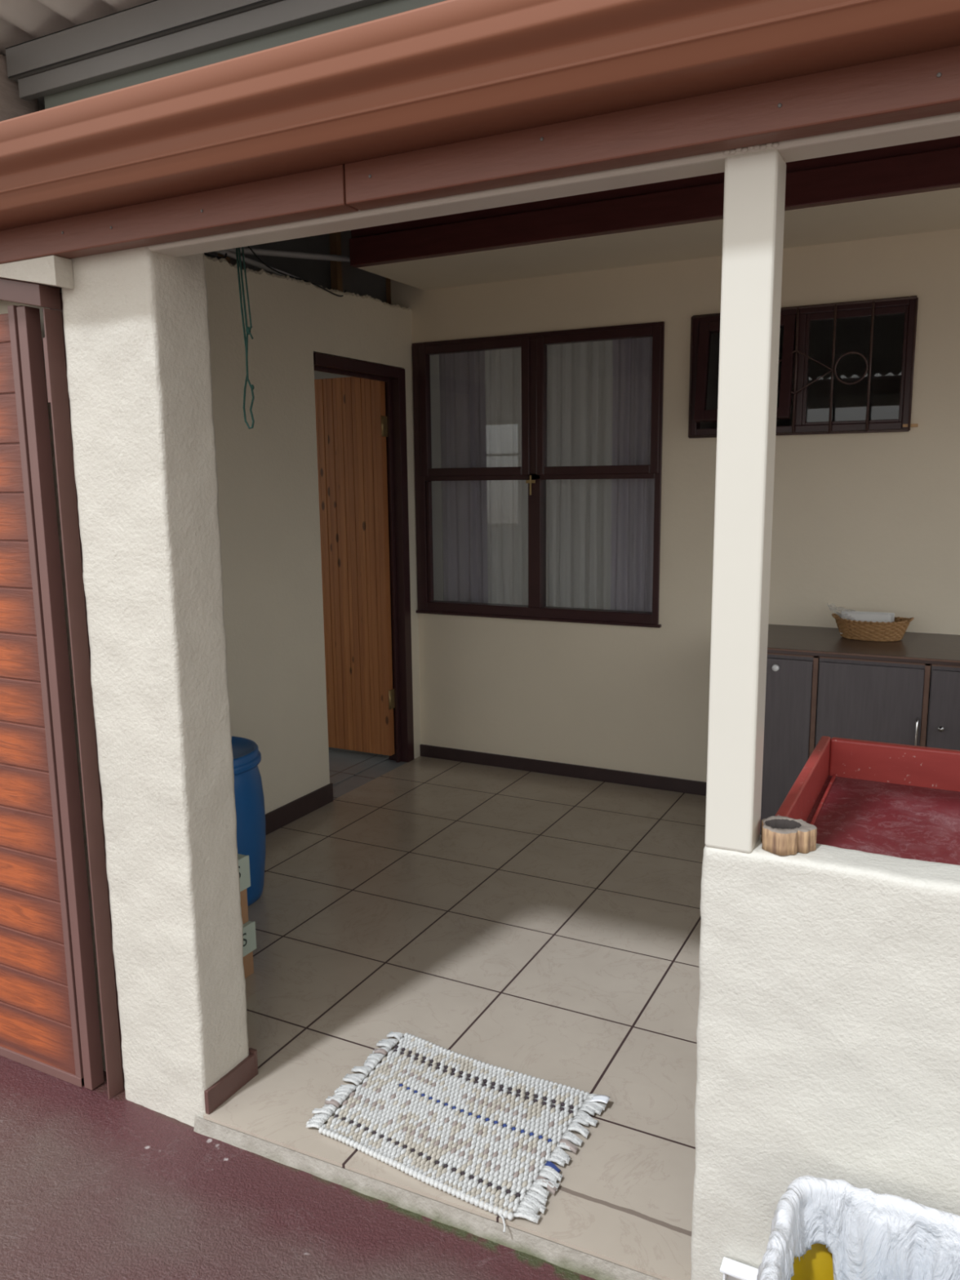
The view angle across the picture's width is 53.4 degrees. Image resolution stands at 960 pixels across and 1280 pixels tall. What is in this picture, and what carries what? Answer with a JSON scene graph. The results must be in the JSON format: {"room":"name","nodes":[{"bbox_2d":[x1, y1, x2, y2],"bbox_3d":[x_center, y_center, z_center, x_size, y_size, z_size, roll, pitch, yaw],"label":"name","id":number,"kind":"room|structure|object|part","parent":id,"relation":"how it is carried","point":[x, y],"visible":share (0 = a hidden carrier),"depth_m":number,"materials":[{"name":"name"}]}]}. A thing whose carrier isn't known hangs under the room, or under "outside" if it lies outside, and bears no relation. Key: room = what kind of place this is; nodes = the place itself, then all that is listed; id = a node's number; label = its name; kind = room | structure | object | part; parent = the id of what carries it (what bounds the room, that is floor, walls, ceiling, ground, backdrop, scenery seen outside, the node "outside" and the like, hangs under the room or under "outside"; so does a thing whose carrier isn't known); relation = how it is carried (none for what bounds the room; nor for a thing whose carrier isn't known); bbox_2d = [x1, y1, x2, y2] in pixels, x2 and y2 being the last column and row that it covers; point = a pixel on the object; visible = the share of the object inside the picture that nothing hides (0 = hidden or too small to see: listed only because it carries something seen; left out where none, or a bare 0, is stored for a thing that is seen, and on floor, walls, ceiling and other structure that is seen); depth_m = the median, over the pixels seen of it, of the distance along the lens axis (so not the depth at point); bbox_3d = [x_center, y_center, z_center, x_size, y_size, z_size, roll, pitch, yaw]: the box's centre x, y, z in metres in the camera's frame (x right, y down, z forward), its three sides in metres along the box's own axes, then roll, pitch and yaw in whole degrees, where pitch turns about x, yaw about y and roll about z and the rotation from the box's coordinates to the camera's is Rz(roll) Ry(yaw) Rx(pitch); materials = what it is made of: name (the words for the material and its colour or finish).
{"room":"house patio","nodes":[
{"label":"house patio","id":0,"kind":"room"},
{"bbox_2d":[0,53,39,121],"bbox_3d":[-2.180,-1.418,2.788,2.095,0.226,0.426,4,11,27],"label":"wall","id":1,"kind":"structure","parent":0,"point":[11,106],"depth_m":2.42,"materials":[{"name":"white paint"}]},
{"bbox_2d":[0,278,106,1071],"bbox_3d":[-2.294,-0.089,3.036,3.237,2.300,0.105,4,11,27],"label":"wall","id":2,"kind":"structure","parent":0,"point":[3,304],"depth_m":2.33,"materials":[{"name":"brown paint"}]},
{"bbox_2d":[0,305,103,1090],"bbox_3d":[-1.384,0.170,2.483,0.890,1.918,0.041,4,11,27],"label":"door leaf","id":3,"kind":"structure","parent":2,"relation":"in","point":[50,1024],"depth_m":2.33,"materials":[{"name":"orange wood"}]},
{"bbox_3d":[-1.394,1.103,2.639,0.854,0.025,0.023,4,11,27],"label":"rail","id":4,"kind":"part","parent":3,"relation":"part of","materials":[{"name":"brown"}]},
{"bbox_2d":[0,278,124,1099],"bbox_3d":[-1.350,0.135,2.473,0.955,1.994,0.084,4,11,27],"label":"door frame","id":5,"kind":"structure","parent":2,"relation":"attached to","point":[11,291],"depth_m":2.22,"materials":[{"name":"brown wood"}]},
{"bbox_3d":[-0.955,-0.599,2.118,0.026,0.140,0.004,4,11,27],"label":"lock plate","id":6,"kind":"part","parent":5,"relation":"part of","materials":[{"name":"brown metal"}]},
{"bbox_2d":[0,0,153,111],"bbox_3d":[-0.487,-1.491,2.227,6.000,0.149,1.120,4,11,27],"label":"corrugated roof","id":7,"kind":"structure","parent":0,"point":[21,21],"depth_m":2.31,"materials":[{"name":"grey metal"}]},
{"bbox_2d":[4,0,283,82],"bbox_3d":[0.469,-1.333,1.587,3.700,0.070,0.058,4,11,27],"label":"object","id":8,"kind":"structure","parent":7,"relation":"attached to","point":[155,19],"depth_m":2.22,"materials":[{"name":"grey paint"}]},
{"bbox_2d":[17,0,386,101],"bbox_3d":[0.477,-1.274,1.589,3.680,0.044,0.025,4,11,27],"label":"beam","id":9,"kind":"structure","parent":8,"relation":"attached to","point":[285,14],"depth_m":2.16,"materials":[{"name":"grey metal"}]},
{"bbox_2d":[44,0,446,109],"bbox_3d":[0.511,-1.196,1.602,3.620,0.204,0.004,4,11,27],"label":"flashing strip","id":10,"kind":"object","parent":9,"relation":"attached to","point":[383,9],"visible":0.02,"depth_m":2.12,"materials":[{"name":"grey metal"}]},
{"bbox_2d":[204,230,386,302],"bbox_3d":[-2.101,-1.817,4.292,2.420,0.630,2.730,4,11,27],"label":"wall","id":11,"kind":"structure","parent":0,"point":[354,280],"depth_m":5.14,"materials":[{"name":"grey paint"}]},
{"bbox_2d":[217,253,230,263],"bbox_3d":[-1.444,-1.960,5.422,0.050,0.535,0.044,4,11,27],"label":"batten","id":12,"kind":"object","parent":11,"relation":"attached to","point":[228,259],"visible":0.02,"depth_m":5.38,"materials":[{"name":"brown wood"}]},
{"bbox_2d":[328,231,342,292],"bbox_3d":[-0.764,-1.940,5.072,0.044,0.595,0.044,4,11,27],"label":"batten","id":13,"kind":"object","parent":11,"relation":"attached to","point":[335,237],"visible":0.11,"depth_m":5.05,"materials":[{"name":"brown wood"}]},
{"bbox_2d":[0,1055,595,1279],"bbox_3d":[-1.242,1.585,-0.144,8.000,0.010,5.100,4,11,27],"label":"ground","id":14,"kind":"structure","parent":0,"point":[93,1186],"depth_m":2.02,"materials":[{"name":"red paint"}]},
{"bbox_2d":[756,1175,959,1279],"bbox_3d":[0.585,1.096,1.374,0.357,0.427,0.351,4,11,27],"label":"waste bin","id":15,"kind":"object","parent":14,"relation":"on","point":[822,1228],"visible":1,"depth_m":1.48,"materials":[{"name":"white plastic"}]},
{"bbox_2d":[204,254,421,813],"bbox_3d":[-0.988,-0.327,3.889,0.120,2.358,2.655,4,11,27],"label":"wall","id":16,"kind":"structure","parent":0,"point":[268,475],"depth_m":4.03,"materials":[{"name":"beige paint"}]},
{"bbox_2d":[204,253,226,258],"bbox_3d":[-1.045,-1.519,3.572,0.039,0.148,0.305,4,11,27],"label":"wire","id":17,"kind":"object","parent":16,"relation":"on","point":[206,254],"visible":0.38,"depth_m":3.62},
{"bbox_2d":[247,245,346,297],"bbox_3d":[-0.781,-1.606,4.067,0.073,0.206,0.687,6,11,34],"label":"wire","id":18,"kind":"object","parent":16,"relation":"attached to","point":[250,248],"visible":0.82,"depth_m":4.05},
{"bbox_2d":[265,782,333,835],"bbox_3d":[-1.107,0.851,3.679,0.012,0.088,1.812,4,11,27],"label":"baseboard","id":19,"kind":"structure","parent":16,"relation":"attached to","point":[293,811],"depth_m":4.24,"materials":[{"name":"brown wood"}]},
{"bbox_2d":[313,352,413,762],"bbox_3d":[-0.910,-0.329,4.816,0.828,2.035,0.773,4,11,27],"label":"door","id":20,"kind":"structure","parent":16,"relation":"in","point":[361,419],"depth_m":4.95,"materials":[{"name":"brown wood"}]},
{"bbox_2d":[314,370,444,600],"bbox_3d":[-1.941,-0.422,4.699,2.320,2.280,3.234,4,11,27],"label":"wall","id":21,"kind":"structure","parent":0,"point":[317,375],"depth_m":5.68,"materials":[{"name":"grey paint"}]},
{"bbox_2d":[203,746,706,1279],"bbox_3d":[-0.063,0.862,3.848,6.400,0.012,3.404,4,11,27],"label":"floor","id":22,"kind":"structure","parent":0,"point":[543,926],"depth_m":2.96,"materials":[{"name":"beige tile"}]},
{"bbox_2d":[231,736,266,906],"bbox_3d":[-0.977,0.659,3.412,0.408,0.551,0.408,4,11,27],"label":"drum","id":23,"kind":"object","parent":22,"relation":"on","point":[249,799],"visible":0.27,"depth_m":3.34,"materials":[{"name":"plastic"}]},
{"bbox_3d":[-0.980,0.414,3.371,0.400,0.054,0.400,4,11,27],"label":"drum lid","id":24,"kind":"part","parent":23,"relation":"part of","materials":[{"name":"blue plastic"}]},
{"bbox_2d":[242,920,256,978],"bbox_3d":[-0.888,0.950,2.841,0.300,0.165,0.318,4,11,27],"label":"cardboard box","id":25,"kind":"object","parent":22,"relation":"on","point":[249,927],"visible":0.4,"depth_m":2.89,"materials":[{"name":"cardboard"}]},
{"bbox_2d":[237,853,250,924],"bbox_3d":[-0.895,0.764,2.812,0.290,0.209,0.318,4,11,27],"label":"cardboard box","id":26,"kind":"object","parent":25,"relation":"on","point":[243,860],"visible":0.09,"depth_m":2.86,"materials":[{"name":"white cardboard"}]},
{"bbox_3d":[-0.896,0.710,2.803,0.289,0.100,0.318,4,11,27],"label":"lid","id":27,"kind":"part","parent":26,"relation":"part of","materials":[{"name":"white cardboard"}]},
{"bbox_3d":[-0.889,0.912,2.834,0.299,0.090,0.318,4,11,27],"label":"lid","id":28,"kind":"part","parent":25,"relation":"part of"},
{"bbox_2d":[328,746,389,785],"bbox_3d":[-0.880,0.667,5.022,0.560,0.004,0.670,4,11,27],"label":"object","id":29,"kind":"structure","parent":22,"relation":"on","point":[344,764],"depth_m":5.09,"materials":[{"name":"grey tile"}]},
{"bbox_2d":[193,1116,661,1279],"bbox_3d":[-0.097,1.197,2.046,1.250,0.061,0.137,4,11,27],"label":"step","id":30,"kind":"structure","parent":22,"relation":"attached to","point":[572,1260],"depth_m":2.00,"materials":[{"name":"concrete"}]},
{"bbox_2d":[306,1031,610,1232],"bbox_3d":[-0.073,1.113,2.230,0.644,0.025,0.478,5,11,29],"label":"rag rug","id":31,"kind":"object","parent":22,"relation":"on","point":[487,1136],"visible":1,"depth_m":2.21,"materials":[{"name":"white fabric"}]},
{"bbox_2d":[760,652,819,834],"bbox_3d":[1.277,0.408,3.977,0.298,0.811,0.607,4,11,27],"label":"base cabinet","id":32,"kind":"object","parent":22,"relation":"on","point":[792,680],"visible":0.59,"depth_m":3.68,"materials":[{"name":"laminate"}]},
{"bbox_3d":[1.134,0.108,3.660,0.028,0.028,0.012,4,11,27],"label":"knob","id":33,"kind":"part","parent":32,"relation":"part of","materials":[{"name":"white plastic"}]},
{"bbox_2d":[767,624,959,666],"bbox_3d":[2.135,0.058,3.483,2.245,0.020,0.613,4,11,27],"label":"countertop","id":34,"kind":"structure","parent":32,"relation":"on","point":[913,647],"depth_m":3.67,"materials":[{"name":"laminate"}]},
{"bbox_2d":[831,613,914,641],"bbox_3d":[1.576,-0.053,3.837,0.306,0.092,0.194,3,10,23],"label":"wicker basket","id":35,"kind":"object","parent":34,"relation":"on","point":[895,630],"visible":0.94,"depth_m":3.77,"materials":[{"name":"brown wicker"}]},
{"bbox_2d":[840,611,888,617],"bbox_3d":[1.554,-0.066,3.858,0.180,0.092,0.014,5,11,31],"label":"sheaf","id":36,"kind":"object","parent":35,"relation":"in","point":[851,612],"visible":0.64,"depth_m":3.86,"materials":[{"name":"white paper"}]},
{"bbox_2d":[840,613,891,634],"bbox_3d":[1.550,-0.062,3.833,0.185,0.083,0.023,4,10,25],"label":"sheaf","id":37,"kind":"object","parent":35,"relation":"in","point":[862,617],"visible":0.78,"depth_m":3.83,"materials":[{"name":"white paper"}]},
{"bbox_2d":[855,611,894,622],"bbox_3d":[1.591,-0.068,3.865,0.160,0.092,0.009,4,10,24],"label":"sheaf","id":38,"kind":"object","parent":35,"relation":"in","point":[892,615],"visible":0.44,"depth_m":3.83,"materials":[{"name":"white paper"}]},
{"bbox_2d":[814,656,931,747],"bbox_3d":[1.578,0.431,3.816,0.381,0.811,0.622,4,11,27],"label":"base cabinet","id":39,"kind":"object","parent":22,"relation":"on","point":[858,699],"visible":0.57,"depth_m":3.52,"materials":[{"name":"laminate"}]},
{"bbox_3d":[1.583,0.338,3.458,0.010,0.112,0.027,4,11,27],"label":"handle","id":40,"kind":"part","parent":39,"relation":"part of","materials":[{"name":"silver metal"}]},
{"bbox_2d":[926,664,959,750],"bbox_3d":[1.921,0.456,3.644,0.381,0.811,0.619,4,11,27],"label":"base cabinet","id":41,"kind":"object","parent":22,"relation":"on","point":[944,713],"visible":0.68,"depth_m":3.42,"materials":[{"name":"laminate"}]},
{"bbox_3d":[1.654,0.318,3.420,0.020,0.020,0.024,4,11,27],"label":"knob","id":42,"kind":"part","parent":41,"relation":"part of","materials":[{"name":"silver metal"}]},
{"bbox_3d":[1.103,0.802,1.862,0.940,0.734,0.746,4,11,27],"label":"tray stand","id":43,"kind":"object","parent":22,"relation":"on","visible":0},
{"bbox_2d":[774,736,959,866],"bbox_3d":[1.098,0.383,1.791,0.980,0.115,0.786,4,11,27],"label":"tray","id":44,"kind":"object","parent":43,"relation":"on","point":[895,799],"visible":0.53,"depth_m":2.13,"materials":[{"name":"red plastic"}]},
{"bbox_2d":[60,245,959,1279],"bbox_3d":[0.584,0.238,1.560,3.265,2.104,0.170,4,11,27],"label":"wall","id":45,"kind":"structure","parent":0,"point":[136,320],"depth_m":2.02,"materials":[{"name":"beige paint"}]},
{"bbox_2d":[0,255,74,288],"bbox_3d":[-1.015,-0.791,2.093,0.293,0.061,0.047,4,11,27],"label":"lintel","id":46,"kind":"object","parent":45,"relation":"attached to","point":[51,270],"visible":1,"depth_m":2.03,"materials":[{"name":"beige paint"}]},
{"bbox_2d":[204,1047,257,1114],"bbox_3d":[-0.612,1.079,2.339,0.022,0.068,0.177,4,11,27],"label":"baseboard","id":47,"kind":"structure","parent":45,"relation":"attached to","point":[237,1077],"depth_m":2.33,"materials":[{"name":"brown tile"}]},
{"bbox_2d":[720,1257,758,1279],"bbox_3d":[0.474,1.146,1.658,0.110,0.098,0.031,4,11,27],"label":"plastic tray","id":48,"kind":"object","parent":45,"relation":"attached to","point":[731,1269],"visible":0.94,"depth_m":1.66,"materials":[{"name":"white plastic"}]},
{"bbox_2d":[705,142,786,853],"bbox_3d":[0.420,-0.194,1.521,0.081,1.092,0.080,4,11,27],"label":"steel post","id":49,"kind":"object","parent":45,"relation":"on","point":[754,183],"visible":1,"depth_m":1.48,"materials":[{"name":"white metal"}]},
{"bbox_2d":[146,111,959,257],"bbox_3d":[0.669,-0.737,1.298,3.005,0.073,0.075,4,11,27],"label":"beam","id":50,"kind":"structure","parent":49,"relation":"on","point":[944,126],"depth_m":1.55,"materials":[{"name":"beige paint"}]},
{"bbox_2d":[0,164,358,264],"bbox_3d":[-1.173,-0.914,2.150,2.124,0.165,0.051,4,11,27],"label":"fascia board","id":51,"kind":"object","parent":50,"relation":"attached to","point":[319,193],"visible":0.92,"depth_m":1.83,"materials":[{"name":"brown paint"}]},
{"bbox_2d":[344,44,959,210],"bbox_3d":[0.919,-0.760,1.089,2.574,0.165,0.051,4,11,27],"label":"fascia board","id":52,"kind":"object","parent":50,"relation":"attached to","point":[926,84],"visible":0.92,"depth_m":1.40,"materials":[{"name":"brown paint"}]},
{"bbox_2d":[760,815,817,855],"bbox_3d":[0.505,0.323,1.579,0.082,0.039,0.082,-6,11,-31],"label":"log slice","id":53,"kind":"object","parent":45,"relation":"on","point":[780,835],"visible":1,"depth_m":1.55,"materials":[{"name":"brown wood"}]},
{"bbox_2d":[357,187,959,290],"bbox_3d":[1.358,-1.584,3.618,3.985,0.016,0.588,4,11,27],"label":"ceiling","id":54,"kind":"structure","parent":0,"point":[939,210],"depth_m":3.88,"materials":[{"name":"beige paint"}]},
{"bbox_2d":[349,146,959,267],"bbox_3d":[1.210,-1.584,3.329,3.988,0.115,0.050,4,11,27],"label":"roof beam","id":55,"kind":"structure","parent":54,"relation":"attached to","point":[936,170],"depth_m":3.60,"materials":[{"name":"brown wood"}]},
{"bbox_2d":[351,135,959,238],"bbox_3d":[1.212,-1.687,3.319,3.988,0.088,0.035,4,11,27],"label":"roof beam","id":56,"kind":"structure","parent":55,"relation":"on","point":[954,141],"depth_m":3.60,"materials":[{"name":"brown wood"}]},
{"bbox_2d":[429,313,904,600],"bbox_3d":[1.325,-0.803,5.788,6.100,2.600,2.670,4,11,27],"label":"wall","id":57,"kind":"structure","parent":0,"point":[852,334],"depth_m":6.33,"materials":[{"name":"paint"}]},
{"bbox_2d":[390,228,959,782],"bbox_3d":[1.448,-0.691,4.141,4.180,2.940,0.140,4,11,27],"label":"wall","id":58,"kind":"structure","parent":0,"point":[863,522],"depth_m":4.31,"materials":[{"name":"beige paint"}]},
{"bbox_2d":[386,277,391,304],"bbox_3d":[-0.457,-1.917,4.916,0.044,0.595,0.044,4,11,27],"label":"batten","id":59,"kind":"object","parent":58,"relation":"attached to","point":[388,280],"visible":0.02,"depth_m":4.92,"materials":[{"name":"brown wood"}]},
{"bbox_2d":[412,321,664,627],"bbox_3d":[0.258,-0.787,4.685,1.338,1.380,0.083,4,11,27],"label":"window","id":60,"kind":"structure","parent":58,"relation":"in","point":[533,346],"depth_m":4.64,"materials":[{"name":"brown wood"}]},
{"bbox_3d":[-0.026,-1.146,4.750,0.612,0.650,0.045,4,11,27],"label":"sash","id":61,"kind":"part","parent":60,"relation":"part of","materials":[{"name":"brown wood"}]},
{"bbox_2d":[525,475,535,494],"bbox_3d":[0.247,-0.754,4.644,0.048,0.095,0.012,4,11,27],"label":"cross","id":62,"kind":"object","parent":60,"relation":"attached to","point":[530,481],"visible":1,"depth_m":4.64,"materials":[{"name":"gold metal"}]},
{"bbox_3d":[0.549,-1.104,4.458,0.609,0.650,0.045,4,11,27],"label":"sash","id":63,"kind":"part","parent":60,"relation":"part of","materials":[{"name":"brown wood"}]},
{"bbox_2d":[419,744,706,795],"bbox_3d":[0.481,0.659,4.790,1.810,0.064,0.013,4,11,27],"label":"baseboard","id":64,"kind":"structure","parent":58,"relation":"attached to","point":[682,785],"depth_m":4.80,"materials":[{"name":"brown wood"}]},
{"bbox_2d":[689,295,916,435],"bbox_3d":[1.337,-1.141,4.029,0.899,0.519,0.142,4,11,27],"label":"window","id":65,"kind":"structure","parent":58,"relation":"in","point":[703,327],"depth_m":4.01,"materials":[{"name":"brown wood"}]},
{"bbox_3d":[1.138,-1.164,4.108,0.404,0.430,0.106,4,11,27],"label":"sash","id":66,"kind":"part","parent":65,"relation":"part of","materials":[{"name":"brown wood"}]},
{"bbox_2d":[688,296,918,438],"bbox_3d":[1.335,-1.131,4.021,0.908,0.523,0.042,4,11,27],"label":"bars","id":67,"kind":"object","parent":65,"relation":"attached to","point":[796,351],"visible":0.56,"depth_m":3.93,"materials":[{"name":"brown paint"}]},
{"bbox_2d":[902,423,918,426],"bbox_3d":[1.744,-0.869,3.863,0.055,0.012,0.027,4,11,27],"label":"packer","id":68,"kind":"structure","parent":58,"relation":"attached to","point":[904,424],"depth_m":3.85,"materials":[{"name":"brown wood"}]},
{"bbox_3d":[-0.233,-1.638,3.204,6.750,0.829,3.070,4,11,27],"label":"ceiling","id":69,"kind":"structure","parent":0,"visible":0},
{"bbox_2d":[235,246,254,428],"bbox_3d":[-0.503,-0.765,2.031,0.037,0.616,0.011,4,11,27],"label":"cord","id":70,"kind":"object","parent":69,"relation":"hanging from","point":[247,331],"visible":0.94,"depth_m":2.04,"materials":[{"name":"green fabric"}]},
{"bbox_2d":[213,249,315,285],"bbox_3d":[-1.066,-1.537,3.758,0.053,0.052,1.552,4,10,25],"label":"conduit pipe","id":71,"kind":"object","parent":69,"relation":"attached to","point":[229,254],"visible":0.16,"depth_m":3.96,"materials":[{"name":"grey plastic"}]},
{"bbox_2d":[0,0,959,231],"bbox_3d":[-0.075,-0.862,1.469,4.700,0.131,0.163,4,11,27],"label":"gutter","id":72,"kind":"object","parent":69,"relation":"attached to","point":[446,72],"visible":1,"depth_m":1.44,"materials":[{"name":"brown metal"}]},
{"bbox_3d":[-0.361,-1.535,3.134,6.600,0.071,0.050,4,11,27],"label":"roof purlin","id":73,"kind":"structure","parent":69,"relation":"attached to","visible":0},
{"bbox_2d":[226,247,350,262],"bbox_3d":[-1.006,-1.661,3.965,0.120,0.120,1.518,6,11,34],"label":"conduit pipe","id":74,"kind":"object","parent":73,"relation":"attached to","point":[246,251],"visible":0.33,"depth_m":4.17,"materials":[{"name":"grey plastic"}]},
{"bbox_3d":[0.329,-1.549,4.680,1.352,0.020,0.043,4,11,27],"label":"rail","id":75,"kind":"object","parent":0,"visible":0},
{"bbox_2d":[439,351,488,603],"bbox_3d":[-0.087,-0.770,5.022,0.276,1.620,0.044,4,11,27],"label":"curtain","id":76,"kind":"object","parent":75,"relation":"hanging from","point":[461,375],"visible":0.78,"depth_m":5.00,"materials":[{"name":"white fabric"}]},
{"bbox_2d":[484,344,555,606],"bbox_3d":[0.201,-0.742,4.952,0.414,1.620,0.051,4,11,27],"label":"sheer curtain","id":77,"kind":"object","parent":75,"relation":"hanging from","point":[507,500],"visible":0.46,"depth_m":4.95,"materials":[{"name":"white fabric"}]},
{"bbox_2d":[555,340,612,609],"bbox_3d":[0.540,-0.717,4.781,0.375,1.620,0.044,4,11,27],"label":"sheer curtain","id":78,"kind":"object","parent":75,"relation":"hanging from","point":[583,371],"visible":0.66,"depth_m":4.77,"materials":[{"name":"white fabric"}]},
{"bbox_2d":[610,337,654,612],"bbox_3d":[0.767,-0.708,4.591,0.288,1.620,0.044,4,11,27],"label":"curtain","id":79,"kind":"object","parent":75,"relation":"hanging from","point":[632,499],"visible":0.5,"depth_m":4.59,"materials":[{"name":"grey fabric"}]}
]}

